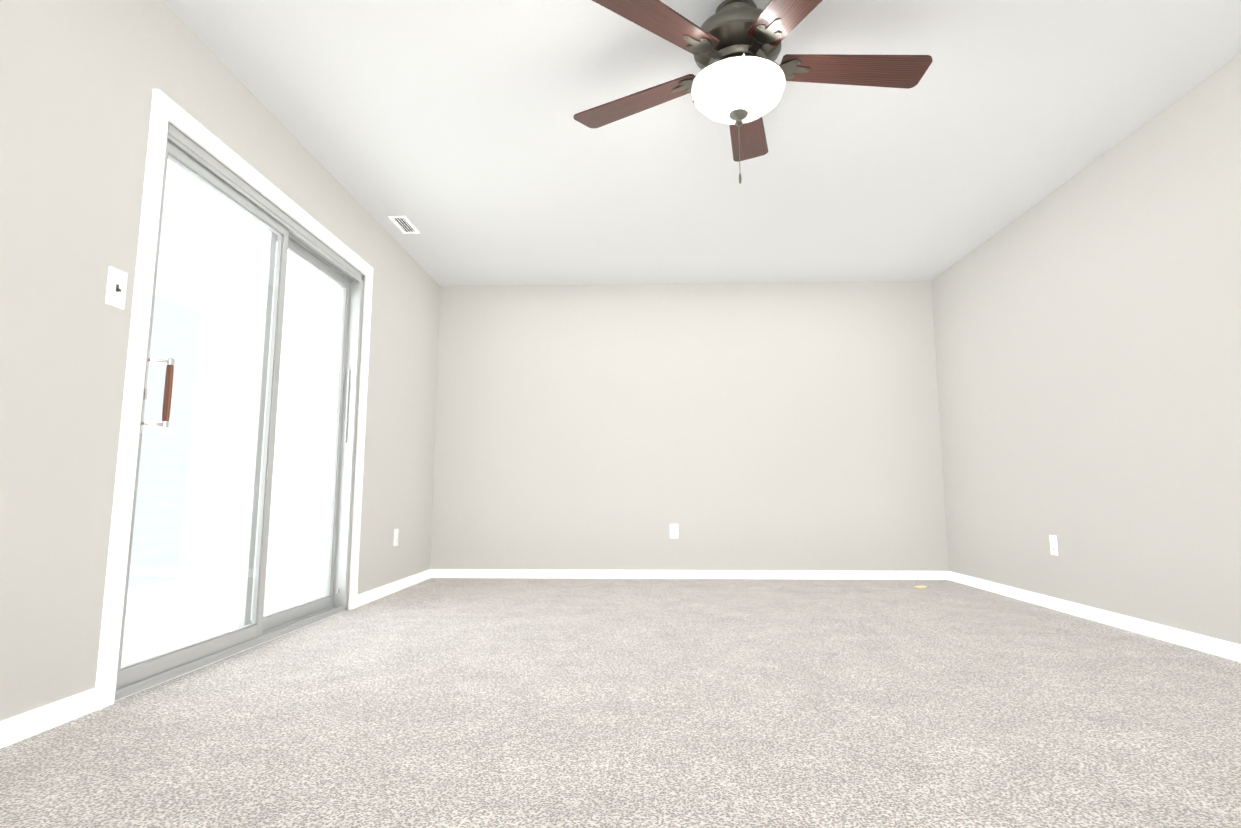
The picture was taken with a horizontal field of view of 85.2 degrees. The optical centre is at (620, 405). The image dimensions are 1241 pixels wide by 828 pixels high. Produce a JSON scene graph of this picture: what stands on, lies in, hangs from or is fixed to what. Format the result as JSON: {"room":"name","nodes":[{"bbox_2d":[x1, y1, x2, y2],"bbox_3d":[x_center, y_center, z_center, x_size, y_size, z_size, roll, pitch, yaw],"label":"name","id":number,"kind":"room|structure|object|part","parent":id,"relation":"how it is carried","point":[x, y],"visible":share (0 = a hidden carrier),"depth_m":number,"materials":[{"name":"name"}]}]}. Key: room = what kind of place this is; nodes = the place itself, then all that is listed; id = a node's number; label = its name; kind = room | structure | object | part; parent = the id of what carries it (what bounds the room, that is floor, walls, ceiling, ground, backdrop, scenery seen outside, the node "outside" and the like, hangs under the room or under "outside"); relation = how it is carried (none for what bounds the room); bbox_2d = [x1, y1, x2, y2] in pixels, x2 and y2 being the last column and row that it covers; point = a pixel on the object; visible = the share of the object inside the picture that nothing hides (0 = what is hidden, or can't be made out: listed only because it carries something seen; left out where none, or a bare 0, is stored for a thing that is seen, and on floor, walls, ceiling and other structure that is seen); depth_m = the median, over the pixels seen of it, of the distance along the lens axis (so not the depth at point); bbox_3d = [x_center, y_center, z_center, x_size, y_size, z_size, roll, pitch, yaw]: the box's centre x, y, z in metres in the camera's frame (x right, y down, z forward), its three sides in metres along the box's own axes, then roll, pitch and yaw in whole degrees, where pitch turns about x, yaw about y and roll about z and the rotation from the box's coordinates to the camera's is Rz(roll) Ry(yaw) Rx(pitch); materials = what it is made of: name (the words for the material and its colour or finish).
{"room":"empty living room","nodes":[
{"label":"empty living room","id":0,"kind":"room"},
{"bbox_2d":[0,0,439,720],"bbox_3d":[-1.734,-0.208,2.229,0.150,2.540,6.860,0,-7,2],"label":"wall","id":1,"kind":"structure","parent":0,"point":[80,80],"depth_m":2.12,"materials":[{"name":"grey paint"}]},
{"bbox_2d":[0,688,97,748],"bbox_3d":[-1.708,0.699,0.404,0.013,0.068,3.478,0,-7,2],"label":"baseboard","id":2,"kind":"structure","parent":1,"relation":"attached to","point":[20,727],"depth_m":1.94,"materials":[{"name":"white wood"}]},
{"bbox_2d":[105,266,127,309],"bbox_3d":[-1.651,-0.386,2.220,0.018,0.126,0.078,0,-7,2],"label":"switch plate","id":3,"kind":"object","parent":1,"relation":"attached to","point":[116,287],"visible":1,"depth_m":2.21,"materials":[{"name":"white plastic"}]},
{"bbox_2d":[95,89,372,709],"bbox_3d":[-1.613,0.043,3.207,0.024,2.096,1.922,0,-7,2],"label":"door frame","id":4,"kind":"structure","parent":1,"relation":"attached to","point":[165,109],"depth_m":2.34,"materials":[{"name":"white wood"}]},
{"bbox_2d":[115,123,363,699],"bbox_3d":[-1.667,0.078,3.204,0.188,2.027,1.784,0,-7,2],"label":"patio door","id":5,"kind":"structure","parent":1,"relation":"in","point":[308,241],"depth_m":3.15,"materials":[{"name":"clear glass"}]},
{"bbox_3d":[-1.637,-0.046,2.386,0.074,0.290,0.066,0,-7,2],"label":"handle","id":6,"kind":"part","parent":5,"relation":"part of","materials":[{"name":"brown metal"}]},
{"bbox_3d":[-1.676,0.035,2.784,0.030,1.962,0.900,0,-7,2],"label":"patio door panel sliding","id":7,"kind":"part","parent":5,"relation":"part of","materials":[{"name":"glass"}]},
{"bbox_2d":[114,610,346,701],"bbox_3d":[-1.700,1.133,3.067,0.150,0.098,1.790,0,-7,2],"label":"threshold","id":8,"kind":"object","parent":5,"relation":"attached to","point":[219,660],"visible":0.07,"depth_m":2.73,"materials":[{"name":"white metal"}]},
{"bbox_3d":[-1.701,0.145,3.622,0.030,1.962,0.900,0,-7,2],"label":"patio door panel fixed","id":9,"kind":"part","parent":5,"relation":"part of","materials":[{"name":"glass"}]},
{"bbox_3d":[-1.649,0.440,4.014,0.016,1.320,0.016,0,-7,2],"label":"patio door latch rail","id":10,"kind":"part","parent":5,"relation":"part of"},
{"bbox_2d":[357,569,430,606],"bbox_3d":[-1.563,1.268,4.751,0.013,0.068,1.468,0,-7,2],"label":"baseboard","id":11,"kind":"structure","parent":1,"relation":"attached to","point":[377,593],"depth_m":4.60,"materials":[{"name":"white wood"}]},
{"bbox_2d":[394,529,397,545],"bbox_3d":[-1.568,0.923,4.720,0.008,0.115,0.070,0,-7,2],"label":"outlet","id":12,"kind":"object","parent":1,"relation":"attached to","point":[395,537],"visible":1,"depth_m":4.71,"materials":[{"name":"white plastic"}]},
{"bbox_2d":[0,578,1240,827],"bbox_3d":[0.415,0.993,2.001,4.150,0.100,6.860,0,-7,2],"label":"floor","id":13,"kind":"structure","parent":0,"point":[502,702],"depth_m":2.01,"materials":[{"name":"beige carpet"}]},
{"bbox_2d":[430,281,948,570],"bbox_3d":[0.531,0.238,5.632,4.450,2.540,0.150,0,-7,2],"label":"wall","id":14,"kind":"structure","parent":0,"point":[759,426],"depth_m":5.56,"materials":[{"name":"white paint"}]},
{"bbox_2d":[670,524,678,537],"bbox_3d":[0.434,1.017,5.454,0.070,0.115,0.008,0,-7,2],"label":"outlet","id":15,"kind":"object","parent":14,"relation":"attached to","point":[674,531],"visible":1,"depth_m":5.45,"materials":[{"name":"white plastic"}]},
{"bbox_2d":[431,569,948,579],"bbox_3d":[0.528,1.354,5.404,4.150,0.068,0.013,0,-7,2],"label":"baseboard","id":16,"kind":"structure","parent":14,"relation":"attached to","point":[698,574],"depth_m":5.40,"materials":[{"name":"white wood"}]},
{"bbox_2d":[161,0,1240,285],"bbox_3d":[0.415,-1.536,2.332,4.450,0.120,7.160,0,-7,2],"label":"ceiling","id":17,"kind":"structure","parent":0,"point":[465,142],"depth_m":3.27,"materials":[{"name":"white paint"}]},
{"bbox_2d":[388,216,418,233],"bbox_3d":[-1.429,-1.189,4.467,0.110,0.012,0.280,0,-7,2],"label":"ceiling vent","id":18,"kind":"object","parent":17,"relation":"in","point":[404,224],"visible":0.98,"depth_m":4.46,"materials":[{"name":"white metal"}]},
{"bbox_2d":[573,0,931,183],"bbox_3d":[0.462,-1.119,2.456,1.332,0.673,1.360,0,-7,2],"label":"ceiling fan","id":19,"kind":"object","parent":17,"relation":"hanging from","point":[737,83],"visible":1,"depth_m":2.39,"materials":[{"name":"brown wood"}]},
{"bbox_3d":[0.426,-1.101,2.441,0.336,0.108,0.336,0,-7,2],"label":"lamp shade","id":20,"kind":"part","parent":19,"relation":"part of","materials":[{"name":"white glass"}]},
{"bbox_2d":[931,53,1240,644],"bbox_3d":[2.564,-0.226,2.088,0.150,2.540,6.860,0,-7,2],"label":"wall","id":21,"kind":"structure","parent":0,"point":[1087,326],"depth_m":3.46,"materials":[{"name":"grey paint"}]},
{"bbox_2d":[1049,535,1057,555],"bbox_3d":[2.551,0.824,3.979,0.008,0.115,0.070,0,-7,2],"label":"outlet","id":22,"kind":"object","parent":21,"relation":"attached to","point":[1053,545],"visible":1,"depth_m":3.97,"materials":[{"name":"white plastic"}]},
{"bbox_2d":[948,571,1240,661],"bbox_3d":[2.483,0.900,1.944,0.013,0.068,6.860,0,-7,2],"label":"baseboard","id":23,"kind":"structure","parent":21,"relation":"attached to","point":[1215,646],"depth_m":3.43,"materials":[{"name":"white wood"}]},
{"label":"outside","id":24,"kind":"structure","parent":0,"visible":0},
{"bbox_2d":[128,294,199,588],"bbox_3d":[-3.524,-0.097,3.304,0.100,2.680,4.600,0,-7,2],"label":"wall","id":25,"kind":"structure","parent":24,"point":[158,476],"depth_m":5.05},
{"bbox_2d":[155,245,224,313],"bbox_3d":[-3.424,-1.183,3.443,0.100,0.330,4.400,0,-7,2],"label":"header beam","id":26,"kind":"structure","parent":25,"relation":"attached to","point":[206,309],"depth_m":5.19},
{"bbox_2d":[121,584,323,666],"bbox_3d":[-2.624,1.173,3.108,1.700,0.110,4.400,0,-7,2],"label":"floor","id":27,"kind":"structure","parent":24,"point":[151,634],"depth_m":4.04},
{"bbox_2d":[160,160,324,277],"bbox_3d":[-2.674,-1.400,3.446,1.800,0.100,4.600,0,-7,2],"label":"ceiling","id":28,"kind":"structure","parent":24,"point":[195,227],"depth_m":4.67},
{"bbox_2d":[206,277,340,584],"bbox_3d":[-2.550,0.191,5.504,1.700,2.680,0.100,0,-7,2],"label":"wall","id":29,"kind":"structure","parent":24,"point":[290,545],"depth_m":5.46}
]}

